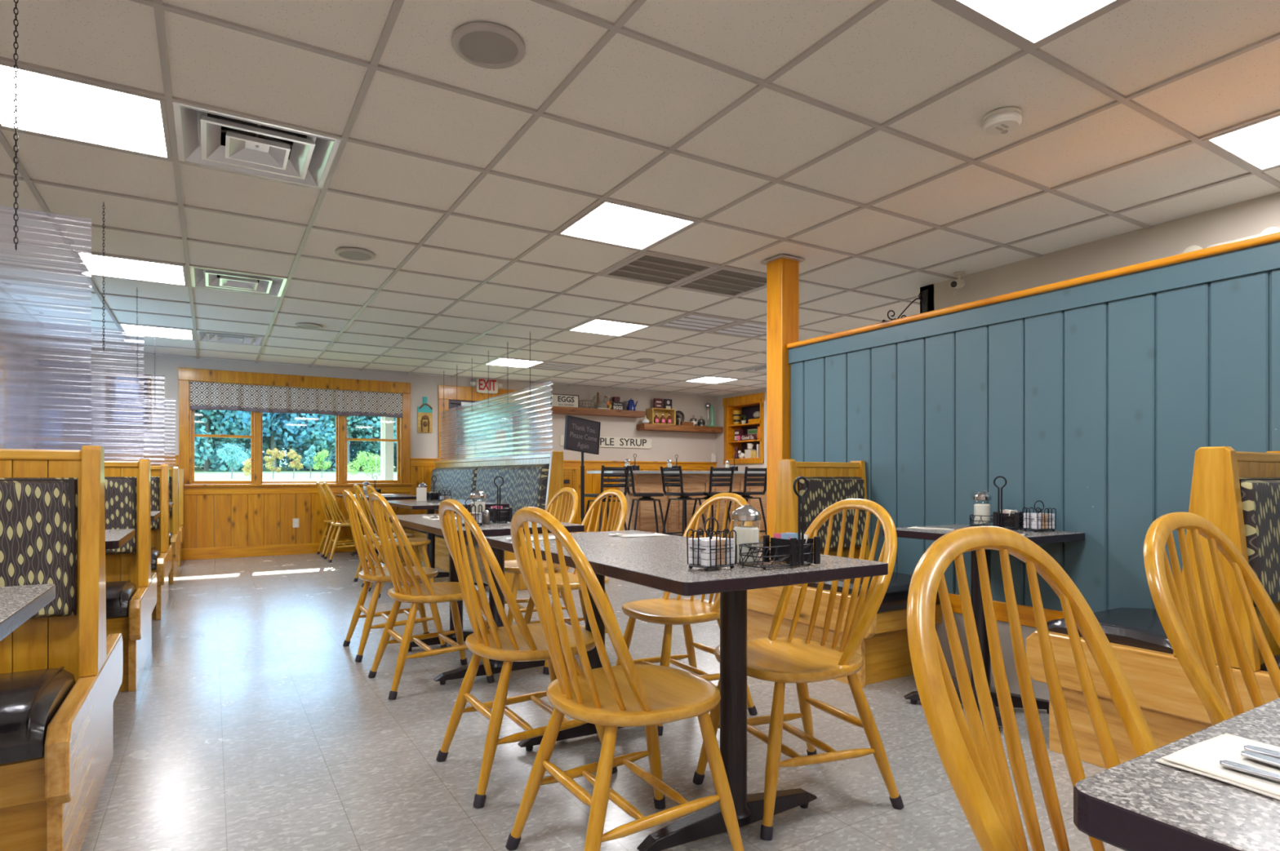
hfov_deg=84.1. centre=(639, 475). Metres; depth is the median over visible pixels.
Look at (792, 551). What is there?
rack
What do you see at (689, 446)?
wall
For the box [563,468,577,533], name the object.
wire rack
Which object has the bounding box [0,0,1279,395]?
ceiling
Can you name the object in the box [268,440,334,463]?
tree
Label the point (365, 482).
shaker
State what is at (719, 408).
wall
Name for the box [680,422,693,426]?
wooden block
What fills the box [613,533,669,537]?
napkin
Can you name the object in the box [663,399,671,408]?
block
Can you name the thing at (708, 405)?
mixer
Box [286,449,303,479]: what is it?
tree
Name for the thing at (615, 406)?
sign
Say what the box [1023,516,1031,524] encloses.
tub
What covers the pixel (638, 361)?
grille
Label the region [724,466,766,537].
bar stool
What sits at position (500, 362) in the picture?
ceiling light
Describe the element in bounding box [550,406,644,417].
wall shelf
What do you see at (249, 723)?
floor
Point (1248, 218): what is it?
wall
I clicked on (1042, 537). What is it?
table
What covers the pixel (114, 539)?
table
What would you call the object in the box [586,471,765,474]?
countertop
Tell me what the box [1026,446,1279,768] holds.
bench
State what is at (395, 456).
tree
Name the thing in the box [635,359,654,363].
ceiling speaker
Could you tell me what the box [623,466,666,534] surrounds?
bar stool
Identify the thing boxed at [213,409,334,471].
tree
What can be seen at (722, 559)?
tub
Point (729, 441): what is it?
shelf
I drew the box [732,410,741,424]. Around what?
tin
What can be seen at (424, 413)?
wall plaque
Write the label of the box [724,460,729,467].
shaker
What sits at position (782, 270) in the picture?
timber post
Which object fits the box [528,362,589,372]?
ceiling vent
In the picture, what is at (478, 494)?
shaker
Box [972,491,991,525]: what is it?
shaker
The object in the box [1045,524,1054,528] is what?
tub
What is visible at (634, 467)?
rack
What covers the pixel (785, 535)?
packet
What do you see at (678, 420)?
cup
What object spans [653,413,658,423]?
syrup bottle
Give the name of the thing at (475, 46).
grille
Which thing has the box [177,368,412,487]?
window
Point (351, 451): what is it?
tree
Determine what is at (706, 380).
diffuser
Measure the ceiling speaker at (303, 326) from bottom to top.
0.013 m
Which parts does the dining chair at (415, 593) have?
leg, leg, seat, leg, leg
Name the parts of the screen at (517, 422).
hanging chain, hanging chain, hanging chain, hanging chain, hanging chain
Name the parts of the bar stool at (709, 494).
leg, swivel plate, leg, post, leg, seat, leg, post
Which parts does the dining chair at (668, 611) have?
leg, leg, seat, leg, leg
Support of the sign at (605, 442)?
attached to the wall at (689, 446)
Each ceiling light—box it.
[0,62,172,159]
[91,253,187,286]
[118,324,194,340]
[484,358,544,368]
[556,200,697,250]
[567,319,650,337]
[684,376,737,384]
[946,0,1122,47]
[1202,114,1279,172]
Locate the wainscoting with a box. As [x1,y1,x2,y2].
[168,465,710,549]
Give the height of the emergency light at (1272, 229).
0.120 m
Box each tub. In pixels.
[688,537,702,564]
[700,539,715,566]
[712,538,724,565]
[721,537,734,564]
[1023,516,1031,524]
[1031,513,1041,528]
[1039,513,1048,517]
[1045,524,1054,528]
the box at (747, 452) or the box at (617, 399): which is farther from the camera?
the box at (747, 452)
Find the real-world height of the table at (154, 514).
0.760 m
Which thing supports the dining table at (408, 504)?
on the floor
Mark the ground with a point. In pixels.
(284, 475)
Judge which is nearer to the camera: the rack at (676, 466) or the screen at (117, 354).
the screen at (117, 354)
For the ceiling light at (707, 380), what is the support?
attached to the ceiling
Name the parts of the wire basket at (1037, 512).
ring handle, wire frame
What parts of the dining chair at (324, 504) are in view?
leg, leg, seat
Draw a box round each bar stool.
[583,465,630,532]
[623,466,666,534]
[659,466,707,537]
[689,466,734,538]
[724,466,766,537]
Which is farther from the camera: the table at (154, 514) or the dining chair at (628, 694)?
the table at (154, 514)
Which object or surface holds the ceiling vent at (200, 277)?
in the ceiling
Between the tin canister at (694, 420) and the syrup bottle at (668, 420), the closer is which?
the syrup bottle at (668, 420)
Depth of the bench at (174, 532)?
6.92 m
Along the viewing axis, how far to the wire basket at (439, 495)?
6.79 m
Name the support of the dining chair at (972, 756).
on the floor
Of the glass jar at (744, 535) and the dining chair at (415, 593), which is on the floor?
the dining chair at (415, 593)
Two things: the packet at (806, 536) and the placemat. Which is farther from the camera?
the placemat
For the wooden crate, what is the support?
on the wall shelf at (644, 427)
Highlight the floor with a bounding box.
[80,540,1124,850]
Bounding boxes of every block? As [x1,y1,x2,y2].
[653,398,662,408]
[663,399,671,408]
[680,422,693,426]
[748,418,759,423]
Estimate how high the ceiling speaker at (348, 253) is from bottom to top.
0.013 m
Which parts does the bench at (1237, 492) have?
arm panel, post, cap rail, wall panel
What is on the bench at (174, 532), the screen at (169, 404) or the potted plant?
the screen at (169, 404)
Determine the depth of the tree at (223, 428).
54.03 m
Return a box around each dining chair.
[315,482,360,557]
[323,482,367,563]
[342,489,447,662]
[353,484,413,587]
[366,484,434,598]
[368,492,494,700]
[435,498,617,808]
[484,487,577,628]
[505,506,744,850]
[524,488,626,674]
[615,493,757,736]
[693,498,904,840]
[906,526,1157,850]
[1143,512,1279,725]
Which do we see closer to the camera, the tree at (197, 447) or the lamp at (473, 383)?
the lamp at (473, 383)
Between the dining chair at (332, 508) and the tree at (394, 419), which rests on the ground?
the tree at (394, 419)
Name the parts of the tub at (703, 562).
jelly tub, jelly tub, jelly tub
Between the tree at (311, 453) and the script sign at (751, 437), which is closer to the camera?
the script sign at (751, 437)
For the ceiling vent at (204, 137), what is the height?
0.163 m
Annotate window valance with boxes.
[188,381,403,417]
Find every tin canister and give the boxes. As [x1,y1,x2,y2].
[689,415,697,426]
[697,416,705,426]
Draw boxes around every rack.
[363,475,381,495]
[426,475,440,500]
[482,475,512,523]
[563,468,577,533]
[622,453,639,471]
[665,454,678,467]
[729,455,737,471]
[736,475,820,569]
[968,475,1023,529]
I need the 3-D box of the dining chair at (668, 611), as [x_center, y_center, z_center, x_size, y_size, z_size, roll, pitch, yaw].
[0.180,0.540,3.030,0.526,0.930,0.460,0,0,-31]
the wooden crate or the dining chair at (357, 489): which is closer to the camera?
the dining chair at (357, 489)
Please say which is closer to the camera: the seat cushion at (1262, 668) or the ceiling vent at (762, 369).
the seat cushion at (1262, 668)
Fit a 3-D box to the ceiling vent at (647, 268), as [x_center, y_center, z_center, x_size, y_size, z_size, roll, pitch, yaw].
[0.124,-1.405,4.835,0.584,0.015,0.584,0,0,-31]
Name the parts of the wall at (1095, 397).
kick panel, rail, rail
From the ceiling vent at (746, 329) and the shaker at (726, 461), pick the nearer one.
the ceiling vent at (746, 329)
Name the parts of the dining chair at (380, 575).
leg, leg, seat, leg, leg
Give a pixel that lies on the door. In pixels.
(447, 396)
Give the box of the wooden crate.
[646,408,675,425]
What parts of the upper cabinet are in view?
panel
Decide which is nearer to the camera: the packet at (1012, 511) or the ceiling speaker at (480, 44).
the ceiling speaker at (480, 44)
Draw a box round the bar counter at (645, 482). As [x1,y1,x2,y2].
[586,471,766,540]
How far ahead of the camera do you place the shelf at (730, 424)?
11.97 m
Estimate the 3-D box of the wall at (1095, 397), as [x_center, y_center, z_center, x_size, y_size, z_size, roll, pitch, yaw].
[2.298,0.079,2.409,0.154,1.842,5.034,0,0,-31]
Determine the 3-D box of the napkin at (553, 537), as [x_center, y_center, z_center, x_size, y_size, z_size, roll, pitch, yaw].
[-0.386,0.237,2.688,0.200,0.004,0.121,0,0,-40]
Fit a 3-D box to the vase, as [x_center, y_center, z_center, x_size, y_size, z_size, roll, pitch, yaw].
[0.088,-0.920,11.587,0.136,0.150,0.136,0,0,-31]
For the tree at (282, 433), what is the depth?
70.15 m
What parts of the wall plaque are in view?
wood panel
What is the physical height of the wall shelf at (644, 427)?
0.095 m
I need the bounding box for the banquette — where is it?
[396,451,563,590]
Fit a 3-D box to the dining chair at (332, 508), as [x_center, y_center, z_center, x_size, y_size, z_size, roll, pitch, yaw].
[-3.484,0.540,8.445,0.526,0.930,0.460,0,0,-31]
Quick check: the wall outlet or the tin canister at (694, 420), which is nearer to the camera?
the wall outlet
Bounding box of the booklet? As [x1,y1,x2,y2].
[711,453,715,462]
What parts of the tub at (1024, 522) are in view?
jelly tub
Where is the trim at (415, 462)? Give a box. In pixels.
[175,455,716,494]
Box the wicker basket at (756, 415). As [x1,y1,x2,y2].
[752,411,759,418]
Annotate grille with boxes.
[297,324,319,328]
[339,250,370,259]
[459,31,517,63]
[637,360,653,362]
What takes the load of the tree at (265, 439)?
on the ground
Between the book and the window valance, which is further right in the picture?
the book
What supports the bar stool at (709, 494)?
on the floor
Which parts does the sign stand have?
board frame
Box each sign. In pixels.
[470,377,502,394]
[550,393,578,407]
[560,435,652,448]
[611,401,623,409]
[740,434,755,440]
[747,428,757,439]
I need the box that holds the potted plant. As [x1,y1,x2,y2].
[741,414,746,423]
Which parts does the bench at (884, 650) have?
post, arm panel, cap rail, wall panel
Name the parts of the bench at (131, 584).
cap rail, arm panel, post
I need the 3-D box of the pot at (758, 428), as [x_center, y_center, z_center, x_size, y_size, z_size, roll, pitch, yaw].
[1.994,-0.700,11.659,0.152,0.220,0.120,0,0,27]
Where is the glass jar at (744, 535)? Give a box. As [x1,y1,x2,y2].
[732,520,759,551]
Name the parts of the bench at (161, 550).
cap rail, arm panel, post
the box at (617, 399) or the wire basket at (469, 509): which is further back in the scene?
the box at (617, 399)
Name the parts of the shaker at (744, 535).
metal lid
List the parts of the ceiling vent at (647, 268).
filter panel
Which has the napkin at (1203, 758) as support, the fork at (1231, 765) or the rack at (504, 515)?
the fork at (1231, 765)
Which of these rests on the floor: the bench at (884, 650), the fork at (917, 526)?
the bench at (884, 650)
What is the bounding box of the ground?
[194,462,396,481]
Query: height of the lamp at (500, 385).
0.065 m
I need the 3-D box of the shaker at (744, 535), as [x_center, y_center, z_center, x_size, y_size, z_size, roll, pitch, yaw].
[0.290,0.159,1.940,0.080,0.159,0.080,0,0,34]
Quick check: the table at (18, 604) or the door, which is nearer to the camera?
the table at (18, 604)
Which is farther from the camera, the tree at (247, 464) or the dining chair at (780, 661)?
the tree at (247, 464)
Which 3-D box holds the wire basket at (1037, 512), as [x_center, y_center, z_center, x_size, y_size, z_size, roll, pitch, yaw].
[1.730,0.174,3.073,0.113,0.134,0.093,0,0,-11]
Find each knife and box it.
[608,533,655,535]
[1240,751,1279,767]
[1243,745,1279,759]
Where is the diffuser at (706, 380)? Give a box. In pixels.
[688,377,733,383]
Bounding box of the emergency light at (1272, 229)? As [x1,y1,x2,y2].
[1182,226,1279,253]
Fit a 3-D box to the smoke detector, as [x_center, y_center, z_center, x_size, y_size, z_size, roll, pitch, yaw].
[1.410,-1.376,2.762,0.136,0.052,0.136,0,0,-31]
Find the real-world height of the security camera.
0.133 m
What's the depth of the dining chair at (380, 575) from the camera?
3.96 m
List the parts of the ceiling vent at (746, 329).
filter panel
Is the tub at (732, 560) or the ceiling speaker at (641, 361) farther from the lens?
the ceiling speaker at (641, 361)
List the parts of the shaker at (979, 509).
metal lid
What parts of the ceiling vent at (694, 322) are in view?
filter panel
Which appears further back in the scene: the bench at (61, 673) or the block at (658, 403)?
the block at (658, 403)
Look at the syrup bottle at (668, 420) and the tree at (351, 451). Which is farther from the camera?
the tree at (351, 451)
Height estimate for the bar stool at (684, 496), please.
1.131 m
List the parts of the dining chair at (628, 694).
leg, leg, seat, leg, leg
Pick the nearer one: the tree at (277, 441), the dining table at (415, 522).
the dining table at (415, 522)
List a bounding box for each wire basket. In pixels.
[438,487,451,501]
[461,497,482,526]
[686,517,736,571]
[1022,500,1056,532]
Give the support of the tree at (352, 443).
on the ground
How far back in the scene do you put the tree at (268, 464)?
40.02 m
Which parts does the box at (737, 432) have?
cream panel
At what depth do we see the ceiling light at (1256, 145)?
2.99 m
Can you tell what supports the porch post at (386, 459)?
on the ground
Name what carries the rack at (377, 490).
on the dining table at (395, 496)
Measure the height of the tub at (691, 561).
0.065 m
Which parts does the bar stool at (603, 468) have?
leg, seat, leg, post, swivel plate, leg, leg, post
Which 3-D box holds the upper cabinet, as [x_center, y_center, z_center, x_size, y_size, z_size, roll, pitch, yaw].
[1.848,-0.770,11.903,0.340,1.140,1.060,0,0,-31]
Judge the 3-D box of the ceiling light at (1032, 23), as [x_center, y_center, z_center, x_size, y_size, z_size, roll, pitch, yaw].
[1.179,-1.433,1.911,0.584,0.073,0.584,0,0,-31]
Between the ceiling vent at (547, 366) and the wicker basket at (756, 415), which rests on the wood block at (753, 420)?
the wicker basket at (756, 415)
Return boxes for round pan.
[675,410,684,425]
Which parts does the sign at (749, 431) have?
dark panel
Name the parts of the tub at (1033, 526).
jelly tub, jelly tub, jelly tub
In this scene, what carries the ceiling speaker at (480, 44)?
attached to the ceiling
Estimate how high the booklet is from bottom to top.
0.150 m
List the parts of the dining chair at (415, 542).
leg, leg, seat, leg, leg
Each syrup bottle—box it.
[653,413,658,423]
[660,413,665,423]
[666,414,671,424]
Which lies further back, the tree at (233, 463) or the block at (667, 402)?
the tree at (233, 463)
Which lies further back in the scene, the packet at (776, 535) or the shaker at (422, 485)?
the shaker at (422, 485)
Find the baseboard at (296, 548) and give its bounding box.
[181,529,605,560]
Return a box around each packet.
[773,533,790,539]
[781,533,797,539]
[800,533,808,543]
[1000,510,1010,513]
[1008,510,1016,515]
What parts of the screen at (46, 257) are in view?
hanging chain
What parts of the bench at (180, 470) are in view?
post, arm panel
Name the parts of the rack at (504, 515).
wire frame, loop handle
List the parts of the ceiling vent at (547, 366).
filter panel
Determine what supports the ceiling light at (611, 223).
attached to the ceiling
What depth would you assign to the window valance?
8.98 m
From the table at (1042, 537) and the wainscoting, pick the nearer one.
the table at (1042, 537)
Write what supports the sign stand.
on the floor
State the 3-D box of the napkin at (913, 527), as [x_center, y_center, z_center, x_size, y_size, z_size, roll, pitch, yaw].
[1.331,0.237,3.212,0.200,0.004,0.121,0,0,39]
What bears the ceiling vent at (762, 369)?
in the ceiling
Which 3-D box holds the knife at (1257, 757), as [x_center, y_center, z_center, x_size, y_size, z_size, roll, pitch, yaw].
[0.548,0.232,0.504,0.015,0.002,0.200,0,0,-26]
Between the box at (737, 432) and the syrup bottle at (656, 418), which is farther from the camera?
the box at (737, 432)
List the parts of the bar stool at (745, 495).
leg, post, seat, swivel plate, leg, post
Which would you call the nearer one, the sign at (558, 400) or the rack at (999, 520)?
the rack at (999, 520)
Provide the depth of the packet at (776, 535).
1.93 m
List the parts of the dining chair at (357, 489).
leg, leg, seat, leg, leg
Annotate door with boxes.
[438,385,515,461]
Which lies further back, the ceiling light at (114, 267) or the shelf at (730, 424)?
the shelf at (730, 424)
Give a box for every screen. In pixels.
[0,0,91,445]
[0,202,143,458]
[104,289,164,464]
[150,331,175,466]
[439,331,552,460]
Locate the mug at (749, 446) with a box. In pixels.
[746,443,753,449]
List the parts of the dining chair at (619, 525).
leg, leg, seat, leg, leg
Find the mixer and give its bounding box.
[705,402,717,426]
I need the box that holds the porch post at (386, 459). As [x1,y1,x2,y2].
[375,417,393,480]
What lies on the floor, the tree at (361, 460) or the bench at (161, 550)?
the bench at (161, 550)
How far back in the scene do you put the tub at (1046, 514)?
3.04 m
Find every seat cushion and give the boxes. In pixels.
[807,572,940,613]
[1047,608,1173,654]
[1259,654,1279,671]
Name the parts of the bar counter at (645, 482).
panel frame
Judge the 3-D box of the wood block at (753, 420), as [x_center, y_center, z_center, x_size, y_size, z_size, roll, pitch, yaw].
[1.928,-0.905,11.694,0.100,0.070,0.320,0,0,-31]
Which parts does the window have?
sash, sash, sash, sash, sash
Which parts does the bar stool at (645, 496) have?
post, leg, post, leg, swivel plate, seat, leg, leg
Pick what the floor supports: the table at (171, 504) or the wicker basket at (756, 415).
the table at (171, 504)
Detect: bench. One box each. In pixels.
[0,445,123,850]
[104,458,156,692]
[150,464,172,620]
[168,466,180,584]
[172,468,183,566]
[746,459,942,688]
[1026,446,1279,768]
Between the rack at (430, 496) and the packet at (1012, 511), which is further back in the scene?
the rack at (430, 496)
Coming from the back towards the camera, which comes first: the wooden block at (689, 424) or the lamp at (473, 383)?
the wooden block at (689, 424)
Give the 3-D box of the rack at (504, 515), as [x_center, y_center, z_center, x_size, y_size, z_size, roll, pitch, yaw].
[-0.765,0.120,3.589,0.212,0.240,0.116,0,0,-34]
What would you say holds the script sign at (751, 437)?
on the upper cabinet
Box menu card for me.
[416,488,426,502]
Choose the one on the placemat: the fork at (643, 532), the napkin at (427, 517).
the napkin at (427, 517)
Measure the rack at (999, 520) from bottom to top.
0.240 m
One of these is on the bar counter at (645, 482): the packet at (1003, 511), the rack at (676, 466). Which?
the rack at (676, 466)
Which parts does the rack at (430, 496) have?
loop handle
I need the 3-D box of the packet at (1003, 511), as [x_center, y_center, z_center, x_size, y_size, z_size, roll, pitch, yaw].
[1.649,0.185,3.200,0.012,0.063,0.053,0,0,-23]
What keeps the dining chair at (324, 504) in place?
on the floor
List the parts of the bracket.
wall plate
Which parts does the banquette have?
cap rail, panel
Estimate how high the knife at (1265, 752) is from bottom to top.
0.002 m
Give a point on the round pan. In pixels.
(679, 415)
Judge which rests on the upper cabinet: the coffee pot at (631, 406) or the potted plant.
the potted plant
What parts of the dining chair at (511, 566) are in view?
leg, seat, leg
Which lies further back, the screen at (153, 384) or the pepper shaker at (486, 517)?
the screen at (153, 384)
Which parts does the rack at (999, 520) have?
wire frame, loop handle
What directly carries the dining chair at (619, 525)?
on the floor
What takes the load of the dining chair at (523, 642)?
on the floor
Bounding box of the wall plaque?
[417,396,432,433]
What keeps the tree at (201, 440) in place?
on the ground
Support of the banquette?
on the floor
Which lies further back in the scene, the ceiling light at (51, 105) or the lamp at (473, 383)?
the lamp at (473, 383)
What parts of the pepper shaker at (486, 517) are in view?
metal lid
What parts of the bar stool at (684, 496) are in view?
post, leg, post, leg, swivel plate, seat, leg, leg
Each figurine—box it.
[595,392,609,409]
[733,446,738,458]
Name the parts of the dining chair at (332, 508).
leg, leg, seat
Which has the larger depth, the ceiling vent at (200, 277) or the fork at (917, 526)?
the ceiling vent at (200, 277)
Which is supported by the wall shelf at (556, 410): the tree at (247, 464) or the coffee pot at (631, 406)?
the coffee pot at (631, 406)
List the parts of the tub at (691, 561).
jelly tub, jelly tub, jelly tub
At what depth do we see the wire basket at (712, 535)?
1.81 m
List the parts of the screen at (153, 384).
hanging chain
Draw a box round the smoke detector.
[982,107,1022,135]
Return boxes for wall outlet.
[293,518,298,528]
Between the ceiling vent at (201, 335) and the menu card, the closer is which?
the menu card
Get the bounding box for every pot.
[625,398,637,410]
[756,426,759,439]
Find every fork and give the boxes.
[608,532,650,534]
[916,526,960,528]
[1219,760,1279,782]
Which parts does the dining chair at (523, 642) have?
leg, leg, seat, leg, leg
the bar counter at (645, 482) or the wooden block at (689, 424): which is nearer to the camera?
the bar counter at (645, 482)
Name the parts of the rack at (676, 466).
loop handle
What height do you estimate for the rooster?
0.149 m
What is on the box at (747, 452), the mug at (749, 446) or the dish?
the mug at (749, 446)
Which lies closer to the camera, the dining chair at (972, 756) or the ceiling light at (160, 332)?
the dining chair at (972, 756)
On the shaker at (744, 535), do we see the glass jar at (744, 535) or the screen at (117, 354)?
the glass jar at (744, 535)
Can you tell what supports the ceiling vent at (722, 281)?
in the ceiling
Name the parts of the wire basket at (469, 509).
ring handle, wire frame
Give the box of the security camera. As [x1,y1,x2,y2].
[949,271,964,296]
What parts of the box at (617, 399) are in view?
lid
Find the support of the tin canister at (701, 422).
on the wall shelf at (644, 427)
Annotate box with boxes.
[612,396,620,402]
[734,429,742,441]
[744,449,755,458]
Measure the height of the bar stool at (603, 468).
1.131 m
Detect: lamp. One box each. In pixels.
[470,382,475,386]
[497,383,502,388]
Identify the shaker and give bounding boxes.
[362,481,369,493]
[418,483,426,488]
[469,489,485,512]
[482,510,489,524]
[624,458,630,467]
[666,459,671,466]
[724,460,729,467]
[731,504,760,562]
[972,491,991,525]
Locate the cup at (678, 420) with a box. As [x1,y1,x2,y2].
[677,418,681,425]
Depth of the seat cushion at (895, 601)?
3.43 m
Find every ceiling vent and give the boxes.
[173,102,340,188]
[189,266,287,297]
[196,330,264,346]
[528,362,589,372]
[600,252,718,286]
[654,313,742,333]
[673,266,766,297]
[707,321,766,338]
[737,364,766,373]
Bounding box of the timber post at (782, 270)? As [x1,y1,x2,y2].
[760,254,804,546]
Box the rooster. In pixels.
[606,400,612,409]
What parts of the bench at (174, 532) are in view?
arm panel, post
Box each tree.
[194,409,222,468]
[194,409,250,471]
[194,413,278,469]
[194,426,217,467]
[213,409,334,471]
[216,443,248,479]
[222,431,294,466]
[235,416,332,471]
[242,458,250,480]
[262,442,289,466]
[263,448,285,479]
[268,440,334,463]
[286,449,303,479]
[296,413,396,471]
[303,444,316,478]
[312,449,331,478]
[331,416,395,470]
[332,430,373,469]
[346,450,380,478]
[368,441,396,469]
[377,417,396,452]
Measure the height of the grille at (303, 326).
0.005 m
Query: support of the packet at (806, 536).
in the rack at (792, 551)
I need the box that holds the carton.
[751,450,756,457]
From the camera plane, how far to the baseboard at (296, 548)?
8.79 m
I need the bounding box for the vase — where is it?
[641,415,649,423]
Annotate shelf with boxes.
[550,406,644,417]
[636,423,722,433]
[728,422,759,426]
[728,440,759,443]
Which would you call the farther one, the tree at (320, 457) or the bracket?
the tree at (320, 457)
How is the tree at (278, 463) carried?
on the ground
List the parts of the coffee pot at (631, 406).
pot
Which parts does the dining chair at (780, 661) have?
leg, leg, seat, leg, leg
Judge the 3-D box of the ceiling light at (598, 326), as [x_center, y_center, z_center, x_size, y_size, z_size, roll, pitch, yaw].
[-0.300,-1.433,6.715,0.584,0.073,0.584,0,0,-31]
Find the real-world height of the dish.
0.140 m
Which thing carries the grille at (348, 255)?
attached to the ceiling speaker at (348, 253)
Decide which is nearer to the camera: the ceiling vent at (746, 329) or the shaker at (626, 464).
the ceiling vent at (746, 329)
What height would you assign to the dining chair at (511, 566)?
0.930 m
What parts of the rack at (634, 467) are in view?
loop handle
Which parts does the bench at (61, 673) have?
cap rail, arm panel, post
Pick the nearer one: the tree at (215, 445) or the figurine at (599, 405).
the figurine at (599, 405)
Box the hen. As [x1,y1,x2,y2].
[578,395,595,408]
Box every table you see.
[0,584,55,641]
[105,528,135,549]
[151,511,160,521]
[168,502,173,508]
[336,493,416,557]
[383,513,584,684]
[386,499,509,588]
[485,530,888,850]
[882,524,1084,731]
[1073,697,1279,850]
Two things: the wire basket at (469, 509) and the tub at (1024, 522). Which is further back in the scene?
the wire basket at (469, 509)
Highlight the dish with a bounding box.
[737,450,744,458]
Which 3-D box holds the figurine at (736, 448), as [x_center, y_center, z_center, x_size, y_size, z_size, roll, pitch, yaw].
[1.652,-0.398,12.112,0.084,0.210,0.084,0,0,-31]
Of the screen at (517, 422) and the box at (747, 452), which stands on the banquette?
the screen at (517, 422)
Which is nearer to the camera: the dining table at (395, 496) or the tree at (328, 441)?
the dining table at (395, 496)
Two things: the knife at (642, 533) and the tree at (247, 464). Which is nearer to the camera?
the knife at (642, 533)
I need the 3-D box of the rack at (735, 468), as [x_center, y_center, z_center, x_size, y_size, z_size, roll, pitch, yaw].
[1.381,-0.188,10.823,0.212,0.240,0.116,0,0,-31]
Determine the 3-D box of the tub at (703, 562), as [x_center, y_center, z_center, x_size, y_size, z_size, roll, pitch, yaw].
[0.173,0.195,1.797,0.032,0.065,0.032,0,0,-35]
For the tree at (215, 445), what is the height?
11.992 m
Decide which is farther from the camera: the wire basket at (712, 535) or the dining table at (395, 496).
the dining table at (395, 496)
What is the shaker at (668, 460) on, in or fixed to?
in the rack at (676, 466)
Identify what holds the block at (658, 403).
on the wooden crate
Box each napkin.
[422,515,439,519]
[510,535,555,541]
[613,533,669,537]
[906,526,957,530]
[1155,733,1279,800]
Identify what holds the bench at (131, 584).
on the floor
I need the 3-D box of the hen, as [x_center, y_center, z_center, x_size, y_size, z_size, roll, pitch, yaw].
[-0.815,-1.167,11.041,0.335,0.230,0.115,0,0,-31]
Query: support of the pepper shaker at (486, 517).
on the dining table at (415, 522)
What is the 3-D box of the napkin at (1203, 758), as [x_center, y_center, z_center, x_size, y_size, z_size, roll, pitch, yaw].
[0.533,0.237,0.536,0.121,0.004,0.200,0,0,-29]
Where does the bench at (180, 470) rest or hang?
on the floor
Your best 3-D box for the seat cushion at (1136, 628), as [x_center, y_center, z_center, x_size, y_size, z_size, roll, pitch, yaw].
[1.825,0.582,2.579,0.512,0.132,0.475,0,0,-31]
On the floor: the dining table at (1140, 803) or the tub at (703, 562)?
the dining table at (1140, 803)
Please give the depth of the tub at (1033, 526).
3.03 m
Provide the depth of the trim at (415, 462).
9.60 m
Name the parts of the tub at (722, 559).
jelly tub, jelly tub, jelly tub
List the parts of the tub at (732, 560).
jelly tub, jelly tub, jelly tub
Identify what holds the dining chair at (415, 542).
on the floor
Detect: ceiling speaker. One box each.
[294,323,322,329]
[334,247,375,261]
[451,22,525,69]
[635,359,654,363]
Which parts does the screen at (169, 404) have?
hanging chain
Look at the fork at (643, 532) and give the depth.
2.86 m
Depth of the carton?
11.64 m
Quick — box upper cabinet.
[723,392,764,464]
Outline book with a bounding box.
[756,444,759,457]
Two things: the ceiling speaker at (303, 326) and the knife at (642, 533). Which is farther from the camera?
the ceiling speaker at (303, 326)
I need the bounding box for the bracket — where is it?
[881,288,928,322]
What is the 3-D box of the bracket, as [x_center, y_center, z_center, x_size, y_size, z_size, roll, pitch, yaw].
[1.944,-1.177,5.219,0.354,0.395,0.070,0,0,-11]
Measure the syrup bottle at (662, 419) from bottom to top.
0.161 m
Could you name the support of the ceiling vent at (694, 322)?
in the ceiling
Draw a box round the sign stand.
[563,415,600,523]
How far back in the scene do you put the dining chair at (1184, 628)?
1.44 m
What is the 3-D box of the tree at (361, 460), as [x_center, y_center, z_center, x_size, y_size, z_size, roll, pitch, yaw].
[-16.520,-0.586,42.751,2.528,1.886,1.832,0,0,-11]
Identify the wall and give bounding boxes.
[143,354,715,547]
[715,388,766,471]
[786,231,1279,700]
[920,191,1279,313]
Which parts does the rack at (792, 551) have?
wire frame, loop handle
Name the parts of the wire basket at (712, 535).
ring handle, wire frame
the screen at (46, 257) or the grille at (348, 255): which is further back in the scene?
the grille at (348, 255)
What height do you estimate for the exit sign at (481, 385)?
0.213 m
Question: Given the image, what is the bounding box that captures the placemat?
[422,517,456,519]
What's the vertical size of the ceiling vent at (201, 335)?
0.163 m
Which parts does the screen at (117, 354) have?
hanging chain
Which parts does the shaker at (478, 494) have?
metal lid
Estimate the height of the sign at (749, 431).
0.190 m
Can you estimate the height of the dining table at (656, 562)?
0.760 m

